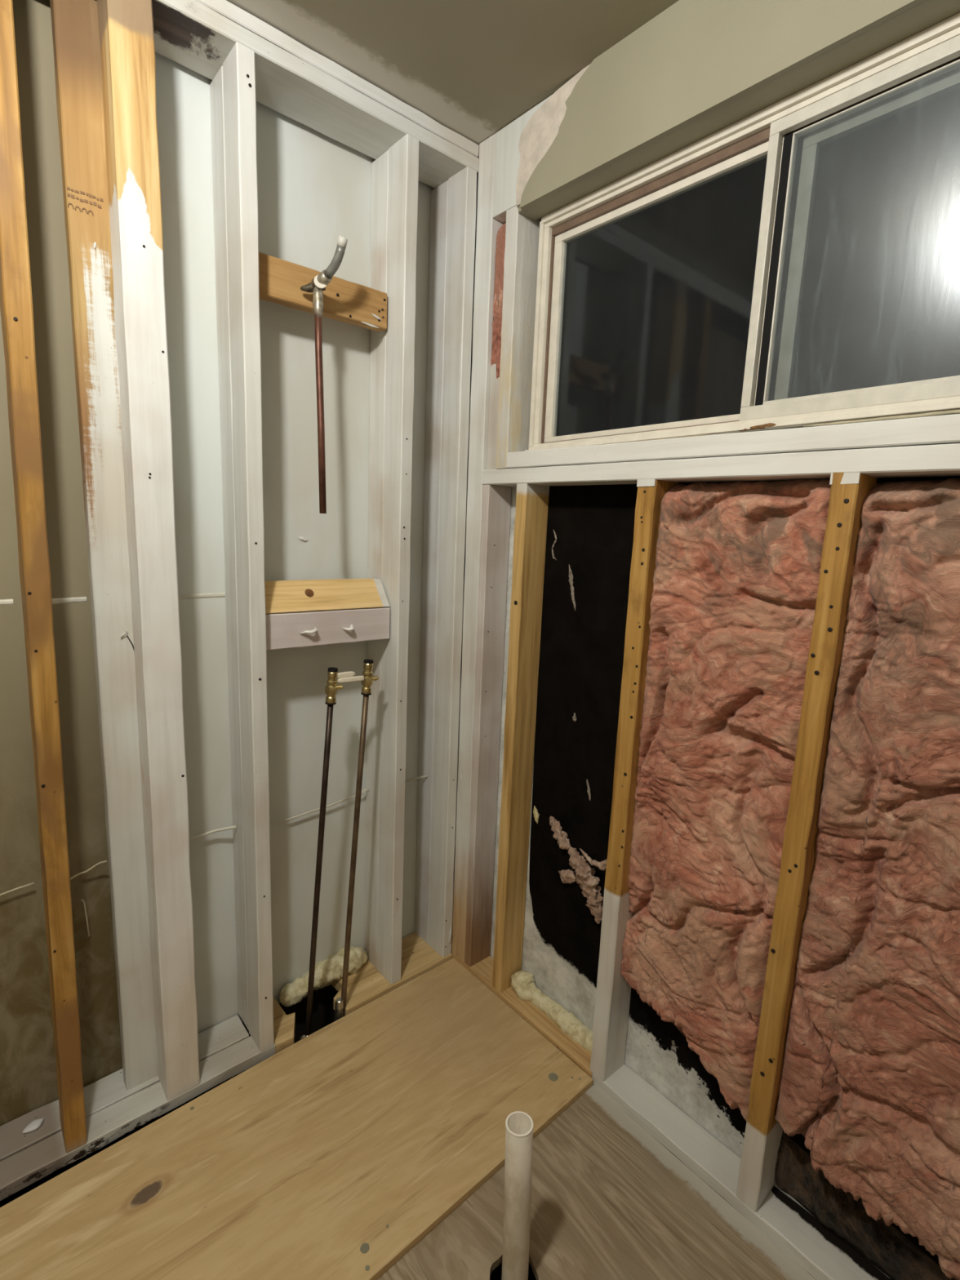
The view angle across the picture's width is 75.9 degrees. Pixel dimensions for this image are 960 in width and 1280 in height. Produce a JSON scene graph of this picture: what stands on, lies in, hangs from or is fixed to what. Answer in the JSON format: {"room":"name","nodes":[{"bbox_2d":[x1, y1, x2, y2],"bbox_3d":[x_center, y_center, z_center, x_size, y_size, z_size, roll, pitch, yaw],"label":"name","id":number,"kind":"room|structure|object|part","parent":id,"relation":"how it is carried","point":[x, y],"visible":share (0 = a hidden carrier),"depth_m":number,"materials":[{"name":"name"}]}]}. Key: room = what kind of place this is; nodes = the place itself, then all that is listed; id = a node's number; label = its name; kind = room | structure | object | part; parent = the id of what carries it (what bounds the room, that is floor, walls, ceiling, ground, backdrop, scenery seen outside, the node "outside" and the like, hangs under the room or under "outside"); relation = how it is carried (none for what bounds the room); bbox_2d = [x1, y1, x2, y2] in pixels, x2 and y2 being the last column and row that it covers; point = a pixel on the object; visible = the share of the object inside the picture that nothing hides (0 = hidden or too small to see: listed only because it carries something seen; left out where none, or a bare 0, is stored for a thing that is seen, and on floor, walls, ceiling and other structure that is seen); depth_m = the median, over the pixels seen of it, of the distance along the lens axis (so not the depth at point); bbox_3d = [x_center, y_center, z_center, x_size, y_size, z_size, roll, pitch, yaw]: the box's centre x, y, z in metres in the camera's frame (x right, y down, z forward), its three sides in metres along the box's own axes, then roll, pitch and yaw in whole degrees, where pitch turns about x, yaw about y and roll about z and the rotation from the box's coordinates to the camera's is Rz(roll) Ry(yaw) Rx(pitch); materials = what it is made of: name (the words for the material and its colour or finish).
{"room":"building under construction","nodes":[
{"label":"building under construction","id":0,"kind":"room"},
{"bbox_2d":[0,0,434,1126],"bbox_3d":[-0.995,-0.061,1.254,2.600,2.420,0.012,-6,13,-40],"label":"wall","id":1,"kind":"structure","parent":0,"point":[314,189],"depth_m":1.50,"materials":[{"name":"white paint"}]},
{"bbox_2d":[0,882,34,896],"bbox_3d":[-1.182,0.560,1.187,0.525,0.039,0.004,-6,13,-40],"label":"cable","id":2,"kind":"object","parent":1,"relation":"attached to","point":[32,883],"visible":1,"depth_m":1.33,"materials":[{"name":"white plastic"}]},
{"bbox_2d":[80,898,89,937],"bbox_3d":[-0.927,0.655,1.446,0.012,0.103,0.011,-6,13,-40],"label":"wire","id":3,"kind":"object","parent":1,"relation":"attached to","point":[82,900],"visible":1,"depth_m":1.44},
{"bbox_2d":[0,592,225,605],"bbox_3d":[-1.043,-0.068,1.202,1.060,0.017,0.004,-6,13,-40],"label":"trim","id":4,"kind":"structure","parent":1,"relation":"attached to","point":[82,599],"depth_m":1.35,"materials":[{"name":"white wood"}]},
{"bbox_2d":[209,66,248,1030],"bbox_3d":[-0.601,-0.076,1.533,0.043,2.316,0.084,-6,13,-40],"label":"stud","id":5,"kind":"object","parent":1,"relation":"attached to","point":[216,87],"visible":0.46,"depth_m":1.48,"materials":[{"name":"paint"}]},
{"bbox_2d":[189,825,236,840],"bbox_3d":[-0.706,0.499,1.582,0.150,0.015,0.013,-4,12,-33],"label":"cable","id":6,"kind":"object","parent":5,"relation":"attached to","point":[206,833],"visible":0.75,"depth_m":1.59,"materials":[{"name":"paint"}]},
{"bbox_2d":[270,788,368,825],"bbox_3d":[-0.485,0.488,1.780,0.366,0.032,0.010,-6,13,-40],"label":"cable","id":7,"kind":"object","parent":5,"relation":"attached to","point":[366,789],"visible":0.67,"depth_m":1.78,"materials":[{"name":"paint"}]},
{"bbox_2d":[297,536,307,541],"bbox_3d":[-0.475,-0.271,1.655,0.030,0.013,0.006,-6,13,-40],"label":"scar","id":8,"kind":"object","parent":1,"relation":"attached to","point":[301,538],"visible":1,"depth_m":1.65,"materials":[{"name":"white paint"}]},
{"bbox_2d":[0,935,815,1279],"bbox_3d":[-0.221,1.569,0.557,2.600,0.468,2.600,-6,13,-40],"label":"floor","id":9,"kind":"structure","parent":0,"point":[322,1010],"depth_m":1.88,"materials":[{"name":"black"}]},
{"bbox_2d":[0,1099,61,1161],"bbox_3d":[-1.018,1.125,1.397,0.115,0.037,0.099,-6,13,-40],"label":"plate","id":10,"kind":"object","parent":9,"relation":"on","point":[13,1141],"depth_m":1.39,"materials":[{"name":"paint"}]},
{"bbox_2d":[22,1118,44,1133],"bbox_3d":[-1.015,1.102,1.396,0.037,0.013,0.027,-2,11,-21],"label":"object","id":11,"kind":"object","parent":10,"relation":"on","point":[33,1125],"visible":1,"depth_m":1.39,"materials":[{"name":"white plastic"}]},
{"bbox_2d":[83,1068,159,1117],"bbox_3d":[-0.884,1.110,1.513,0.156,0.037,0.097,-6,13,-40],"label":"plate","id":12,"kind":"object","parent":9,"relation":"on","point":[104,1092],"depth_m":1.49,"materials":[{"name":"paint"}]},
{"bbox_2d":[49,0,158,1090],"bbox_3d":[-0.790,-0.050,1.340,0.093,2.317,0.046,-6,13,-40],"label":"stud","id":13,"kind":"object","parent":12,"relation":"on","point":[74,23],"visible":0.84,"depth_m":1.28,"materials":[{"name":"white wood"}]},
{"bbox_2d":[70,860,107,879],"bbox_3d":[-0.910,0.532,1.412,0.096,0.039,0.014,-3,11,-28],"label":"cable","id":14,"kind":"object","parent":13,"relation":"attached to","point":[104,861],"visible":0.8,"depth_m":1.42,"materials":[{"name":"white plastic"}]},
{"bbox_2d":[0,1035,275,1200],"bbox_3d":[-1.254,1.169,1.096,1.798,0.035,0.074,-6,13,-40],"label":"plate","id":15,"kind":"object","parent":9,"relation":"on","point":[19,1171],"visible":0.86,"depth_m":1.43,"materials":[{"name":"paint"}]},
{"bbox_2d":[0,0,87,1152],"bbox_3d":[-0.862,-0.028,1.201,0.070,2.317,0.089,-6,13,-40],"label":"stud","id":16,"kind":"object","parent":15,"relation":"on","point":[15,288],"visible":1,"depth_m":1.16,"materials":[{"name":"brown wood"}]},
{"bbox_2d":[96,0,199,1100],"bbox_3d":[-0.704,-0.045,1.336,0.080,2.318,0.089,-6,13,-40],"label":"stud","id":17,"kind":"object","parent":15,"relation":"on","point":[126,27],"visible":1,"depth_m":1.26,"materials":[{"name":"white wood"}]},
{"bbox_2d":[48,0,478,188],"bbox_3d":[-0.962,-1.177,0.918,2.399,0.036,0.153,-6,13,-40],"label":"plate","id":18,"kind":"object","parent":17,"relation":"on","point":[189,33],"visible":0.8,"depth_m":1.37,"materials":[{"name":"white wood"}]},
{"bbox_2d":[196,0,479,157],"bbox_3d":[-0.961,-1.211,0.913,2.399,0.031,0.150,-6,13,-40],"label":"plate","id":19,"kind":"object","parent":18,"relation":"on","point":[225,8],"visible":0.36,"depth_m":1.36,"materials":[{"name":"paint"}]},
{"bbox_2d":[222,42,274,1051],"bbox_3d":[-0.546,-0.062,1.470,0.044,2.318,0.087,-6,13,-40],"label":"stud","id":20,"kind":"object","parent":15,"relation":"on","point":[238,67],"visible":1,"depth_m":1.41,"materials":[{"name":"paint"}]},
{"bbox_2d":[258,252,386,332],"bbox_3d":[-0.392,-0.842,1.499,0.364,0.093,0.039,-6,13,-40],"label":"board","id":21,"kind":"object","parent":20,"relation":"attached to","point":[281,281],"visible":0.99,"depth_m":1.50,"materials":[{"name":"brown wood"}]},
{"bbox_2d":[300,235,347,513],"bbox_3d":[-0.360,-0.609,1.459,0.132,0.608,0.048,7,11,28],"label":"pipe","id":22,"kind":"object","parent":21,"relation":"attached to","point":[317,284],"visible":1,"depth_m":1.44,"materials":[{"name":"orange metal"}]},
{"bbox_3d":[-0.327,-0.857,1.393,0.057,0.063,0.021,8,12,32],"label":"shower arm","id":23,"kind":"part","parent":22,"relation":"part of","materials":[{"name":"grey metal"}]},
{"bbox_2d":[266,607,389,650],"bbox_3d":[-0.396,-0.032,1.607,0.364,0.090,0.060,-6,13,-40],"label":"board","id":24,"kind":"object","parent":20,"relation":"attached to","point":[286,630],"visible":0.93,"depth_m":1.59,"materials":[{"name":"paint"}]},
{"bbox_2d":[264,577,389,613],"bbox_3d":[-0.414,-0.119,1.618,0.364,0.074,0.081,-6,13,-40],"label":"board","id":25,"kind":"object","parent":24,"relation":"on","point":[296,595],"visible":0.94,"depth_m":1.60,"materials":[{"name":"brown wood"}]},
{"bbox_2d":[197,1014,248,1062],"bbox_3d":[-0.704,1.091,1.664,0.130,0.037,0.096,-6,13,-40],"label":"plate","id":26,"kind":"object","parent":9,"relation":"on","point":[224,1034],"depth_m":1.67,"materials":[{"name":"paint"}]},
{"bbox_2d":[273,997,295,1053],"bbox_3d":[-0.567,1.089,1.741,0.088,0.041,0.171,-6,13,-40],"label":"plate","id":27,"kind":"object","parent":9,"relation":"on","point":[284,1025],"visible":0.63,"depth_m":1.71,"materials":[{"name":"brown wood"}]},
{"bbox_2d":[330,932,452,1015],"bbox_3d":[-0.298,1.061,1.972,0.399,0.038,0.172,-6,13,-40],"label":"plate","id":28,"kind":"object","parent":9,"relation":"on","point":[368,984],"visible":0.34,"depth_m":1.93,"materials":[{"name":"brown wood"}]},
{"bbox_2d":[279,946,368,1006],"bbox_3d":[-0.477,1.021,1.893,0.294,0.094,0.086,-6,13,-40],"label":"foam","id":29,"kind":"object","parent":28,"relation":"on","point":[326,971],"visible":0.86,"depth_m":1.87,"materials":[{"name":"beige plastic"}]},
{"bbox_2d":[334,659,378,1021],"bbox_3d":[-0.351,0.690,1.736,0.124,1.288,0.040,-5,12,-36],"label":"pipe","id":30,"kind":"object","parent":28,"relation":"attached to","point":[366,680],"visible":0.97,"depth_m":1.71,"materials":[{"name":"brown metal"}]},
{"bbox_2d":[305,666,355,1035],"bbox_3d":[-0.420,0.700,1.688,0.149,1.278,0.038,0,10,-14],"label":"pipe","id":31,"kind":"object","parent":30,"relation":"attached to","point":[331,689],"visible":1,"depth_m":1.65,"materials":[{"name":"orange metal"}]},
{"bbox_3d":[-0.362,0.121,1.586,0.019,0.015,0.014,3,10,4],"label":"valve stem","id":32,"kind":"part","parent":31,"relation":"part of","materials":[{"name":"gold metal"}]},
{"bbox_3d":[-0.349,0.090,1.601,0.050,0.015,0.008,-6,13,-38],"label":"valve lever","id":33,"kind":"part","parent":31,"relation":"part of","materials":[{"name":"white plastic"}]},
{"bbox_3d":[-0.338,0.103,1.607,0.072,0.013,0.008,-5,12,-36],"label":"valve lever","id":34,"kind":"part","parent":30,"relation":"part of","materials":[{"name":"beige plastic"}]},
{"bbox_3d":[-0.283,0.103,1.661,0.018,0.015,0.014,-1,10,-17],"label":"valve stem","id":35,"kind":"part","parent":30,"relation":"part of","materials":[{"name":"gold metal"}]},
{"bbox_2d":[364,150,388,968],"bbox_3d":[-0.293,-0.107,1.797,0.044,2.322,0.082,-6,13,-40],"label":"stud","id":36,"kind":"object","parent":28,"relation":"on","point":[380,187],"visible":0.57,"depth_m":1.74,"materials":[{"name":"paint"}]},
{"bbox_2d":[377,133,419,984],"bbox_3d":[-0.238,-0.095,1.734,0.046,2.322,0.089,-6,13,-40],"label":"stud","id":37,"kind":"object","parent":28,"relation":"on","point":[403,155],"visible":0.98,"depth_m":1.68,"materials":[{"name":"paint"}]},
{"bbox_2d":[414,180,448,943],"bbox_3d":[-0.146,-0.123,1.923,0.036,2.322,0.083,-6,13,-40],"label":"stud","id":38,"kind":"object","parent":28,"relation":"on","point":[439,195],"visible":0.72,"depth_m":1.88,"materials":[{"name":"paint"}]},
{"bbox_2d":[405,775,427,782],"bbox_3d":[-0.248,0.451,1.967,0.167,0.020,0.023,-3,11,-27],"label":"cable","id":39,"kind":"object","parent":38,"relation":"attached to","point":[422,776],"visible":0.4,"depth_m":1.99,"materials":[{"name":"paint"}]},
{"bbox_2d":[428,166,476,957],"bbox_3d":[-0.089,-0.110,1.858,0.038,2.322,0.092,-6,13,-40],"label":"stud","id":40,"kind":"object","parent":28,"relation":"on","point":[462,186],"visible":1,"depth_m":1.81,"materials":[{"name":"paint"}]},
{"bbox_2d":[452,952,592,1077],"bbox_3d":[0.132,1.096,1.852,0.091,0.044,0.589,-6,13,-40],"label":"plate","id":41,"kind":"object","parent":9,"relation":"on","point":[482,971],"visible":0.34,"depth_m":1.78,"materials":[{"name":"brown wood"}]},
{"bbox_2d":[452,133,506,961],"bbox_3d":[0.024,-0.136,1.821,0.092,2.384,0.122,-6,13,-40],"label":"stud","id":42,"kind":"object","parent":41,"relation":"on","point":[487,227],"depth_m":1.74,"materials":[{"name":"paint"}]},
{"bbox_3d":[0.060,-0.890,1.652,0.035,0.443,0.056,-6,13,-40],"label":"insulation strip","id":43,"kind":"part","parent":42,"relation":"part of","materials":[{"name":"pink fabric"}]},
{"bbox_2d":[464,484,511,966],"bbox_3d":[0.021,0.302,1.881,0.092,1.502,0.031,-6,13,-40],"label":"stud","id":44,"kind":"object","parent":41,"relation":"on","point":[496,500],"visible":1,"depth_m":1.85,"materials":[{"name":"paint"}]},
{"bbox_2d":[492,483,549,992],"bbox_3d":[0.112,0.324,1.776,0.092,1.502,0.044,-6,13,-40],"label":"stud","id":45,"kind":"object","parent":41,"relation":"on","point":[531,500],"visible":1,"depth_m":1.74,"materials":[{"name":"brown wood"}]},
{"bbox_2d":[511,970,592,1052],"bbox_3d":[0.220,1.071,1.772,0.077,0.084,0.337,-6,13,-40],"label":"foam","id":46,"kind":"object","parent":41,"relation":"on","point":[523,984],"visible":0.87,"depth_m":1.77,"materials":[{"name":"beige plastic"}]},
{"bbox_2d":[226,0,679,174],"bbox_3d":[-0.146,-1.058,0.063,2.510,0.015,2.580,-6,13,-40],"label":"ceiling","id":47,"kind":"structure","parent":0,"point":[474,68],"depth_m":1.30,"materials":[{"name":"beige paint"}]},
{"bbox_2d":[489,1262,536,1279],"bbox_3d":[-0.230,1.809,0.599,2.600,0.020,2.600,-6,13,-40],"label":"ground","id":48,"kind":"structure","parent":0,"point":[495,1274],"depth_m":1.59,"materials":[{"name":"soil"}]},
{"bbox_2d":[377,1084,816,1279],"bbox_3d":[-0.206,1.361,0.359,2.400,0.018,2.350,-6,13,-40],"label":"floor","id":49,"kind":"structure","parent":0,"point":[610,1201],"depth_m":1.28,"materials":[{"name":"beige wood"}]},
{"bbox_2d":[0,958,593,1279],"bbox_3d":[-0.547,1.177,1.234,1.747,0.018,0.623,-6,13,-40],"label":"plywood sheet","id":50,"kind":"object","parent":49,"relation":"on","point":[333,1155],"visible":1,"depth_m":1.37,"materials":[{"name":"beige wood"}]},
{"bbox_2d":[298,1035,307,1040],"bbox_3d":[-0.494,1.126,1.716,0.042,0.066,0.033,-6,13,-40],"label":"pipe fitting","id":51,"kind":"object","parent":50,"relation":"attached to","point":[302,1037],"visible":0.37,"depth_m":1.70,"materials":[{"name":"silver metal"}]},
{"bbox_2d":[501,1111,533,1279],"bbox_3d":[0.061,1.268,1.194,0.055,0.764,0.066,-6,13,-40],"label":"drain pipe","id":52,"kind":"object","parent":49,"relation":"in","point":[518,1124],"visible":1,"depth_m":1.14,"materials":[{"name":"white plastic"}]},
{"bbox_2d":[591,1064,890,1279],"bbox_3d":[0.914,1.277,0.959,0.093,0.036,1.810,-6,13,-40],"label":"plate","id":53,"kind":"object","parent":49,"relation":"on","point":[799,1234],"visible":0.91,"depth_m":1.34,"materials":[{"name":"white wood"}]},
{"bbox_2d":[590,478,678,1081],"bbox_3d":[0.364,0.385,1.489,0.093,1.500,0.054,-6,13,-40],"label":"stud","id":54,"kind":"object","parent":53,"relation":"on","point":[611,1009],"visible":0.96,"depth_m":1.45,"materials":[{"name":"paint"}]},
{"bbox_2d":[620,478,831,1120],"bbox_3d":[0.490,0.355,1.327,0.103,1.372,0.353,-6,13,-40],"label":"insulation batt","id":55,"kind":"object","parent":54,"relation":"attached to","point":[735,580],"visible":0.98,"depth_m":1.28,"materials":[{"name":"pink fabric"}]},
{"bbox_2d":[736,471,877,1211],"bbox_3d":[0.622,0.446,1.195,0.093,1.500,0.048,-6,13,-40],"label":"stud","id":56,"kind":"object","parent":53,"relation":"on","point":[763,1133],"visible":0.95,"depth_m":1.15,"materials":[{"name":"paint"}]},
{"bbox_2d":[481,443,959,487],"bbox_3d":[0.801,-0.266,0.894,0.093,0.070,2.336,-6,13,-40],"label":"board","id":57,"kind":"object","parent":56,"relation":"on","point":[940,460],"visible":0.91,"depth_m":1.16,"materials":[{"name":"paint"}]},
{"bbox_2d":[486,357,499,470],"bbox_3d":[0.047,-0.625,1.696,0.016,0.302,0.051,-6,13,-40],"label":"board","id":58,"kind":"object","parent":57,"relation":"on","point":[494,382],"visible":0.44,"depth_m":1.70,"materials":[{"name":"paint"}]},
{"bbox_2d":[496,205,540,469],"bbox_3d":[0.101,-0.785,1.645,0.087,0.642,0.046,-6,13,-40],"label":"stud","id":59,"kind":"object","parent":57,"relation":"on","point":[522,233],"visible":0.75,"depth_m":1.62,"materials":[{"name":"paint"}]},
{"bbox_2d":[506,413,959,468],"bbox_3d":[0.824,-0.298,0.841,0.061,0.069,2.239,-6,13,-40],"label":"board","id":60,"kind":"object","parent":57,"relation":"on","point":[936,429],"visible":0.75,"depth_m":1.14,"materials":[{"name":"paint"}]},
{"bbox_2d":[775,1133,955,1279],"bbox_3d":[0.756,1.149,1.177,0.030,0.139,0.377,-6,13,-40],"label":"wall sheathing","id":61,"kind":"object","parent":53,"relation":"on","point":[883,1246],"visible":1,"depth_m":1.21,"materials":[{"name":"black"}]},
{"bbox_3d":[0.895,0.514,0.885,0.091,1.491,0.042,-6,13,-40],"label":"stud","id":62,"kind":"object","parent":53,"relation":"on","visible":0},
{"bbox_2d":[773,478,959,1279],"bbox_3d":[0.760,0.432,1.032,0.088,1.380,0.379,-6,13,-40],"label":"insulation batt","id":63,"kind":"object","parent":62,"relation":"attached to","point":[870,1077],"visible":1,"depth_m":1.06,"materials":[{"name":"pink fabric"}]},
{"bbox_2d":[452,12,959,1279],"bbox_3d":[0.754,0.044,1.073,0.018,2.430,2.568,-6,13,-40],"label":"wall","id":64,"kind":"structure","parent":0,"point":[581,660],"depth_m":1.64,"materials":[{"name":"black"}]},
{"bbox_2d":[533,805,539,823],"bbox_3d":[0.164,0.513,1.804,0.011,0.051,0.027,-6,13,-40],"label":"lint","id":65,"kind":"object","parent":64,"relation":"attached to","point":[536,815],"visible":1,"depth_m":1.80,"materials":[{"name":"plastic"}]},
{"bbox_2d":[551,529,556,559],"bbox_3d":[0.203,-0.257,1.665,0.004,0.082,0.022,-6,13,-40],"label":"lint","id":66,"kind":"object","parent":64,"relation":"attached to","point":[555,535],"visible":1,"depth_m":1.67},
{"bbox_2d":[568,564,575,610],"bbox_3d":[0.244,-0.139,1.630,0.008,0.120,0.034,-6,13,-40],"label":"lint","id":67,"kind":"object","parent":64,"relation":"attached to","point":[571,575],"visible":1,"depth_m":1.63},
{"bbox_2d":[572,712,577,722],"bbox_3d":[0.256,0.209,1.661,0.007,0.025,0.017,-4,12,-32],"label":"lint","id":68,"kind":"object","parent":64,"relation":"attached to","point":[574,717],"visible":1,"depth_m":1.66},
{"bbox_2d":[549,816,607,924],"bbox_3d":[0.276,0.634,1.674,0.056,0.236,0.259,-4,12,-31],"label":"scrap","id":69,"kind":"object","parent":64,"relation":"attached to","point":[588,883],"visible":0.97,"depth_m":1.65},
{"bbox_2d":[586,779,591,800],"bbox_3d":[0.290,0.401,1.645,0.007,0.056,0.019,-6,13,-40],"label":"lint","id":70,"kind":"object","parent":64,"relation":"attached to","point":[587,782],"visible":1,"depth_m":1.64},
{"bbox_2d":[524,12,959,451],"bbox_3d":[0.872,-0.621,0.823,0.074,0.586,2.208,-6,13,-40],"label":"window","id":71,"kind":"structure","parent":64,"relation":"in","point":[923,67],"depth_m":1.17,"materials":[{"name":"white plastic"}]},
{"bbox_3d":[0.378,-0.733,1.397,0.020,0.505,0.580,-6,13,-40],"label":"sash","id":72,"kind":"part","parent":71,"relation":"part of","materials":[{"name":"white plastic"}]},
{"bbox_3d":[0.382,-0.730,1.392,0.003,0.474,0.546,-6,13,-40],"label":"pane","id":73,"kind":"part","parent":71,"relation":"part of","materials":[{"name":"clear glass"}]},
{"bbox_3d":[1.047,-0.576,0.602,0.016,0.528,1.578,-6,13,-40],"label":"sash","id":74,"kind":"part","parent":71,"relation":"part of","materials":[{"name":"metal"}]},
{"bbox_2d":[515,0,959,220],"bbox_3d":[0.845,-1.012,0.713,0.071,0.220,2.242,-6,13,-40],"label":"wall","id":75,"kind":"structure","parent":0,"point":[696,68],"depth_m":1.18,"materials":[{"name":"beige paint"}]},
{"bbox_2d":[492,95,551,222],"bbox_3d":[0.211,-1.177,1.466,0.085,0.198,0.436,-6,13,-40],"label":"header board","id":76,"kind":"object","parent":75,"relation":"attached to","point":[507,155],"visible":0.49,"depth_m":1.56,"materials":[{"name":"paint"}]}
]}

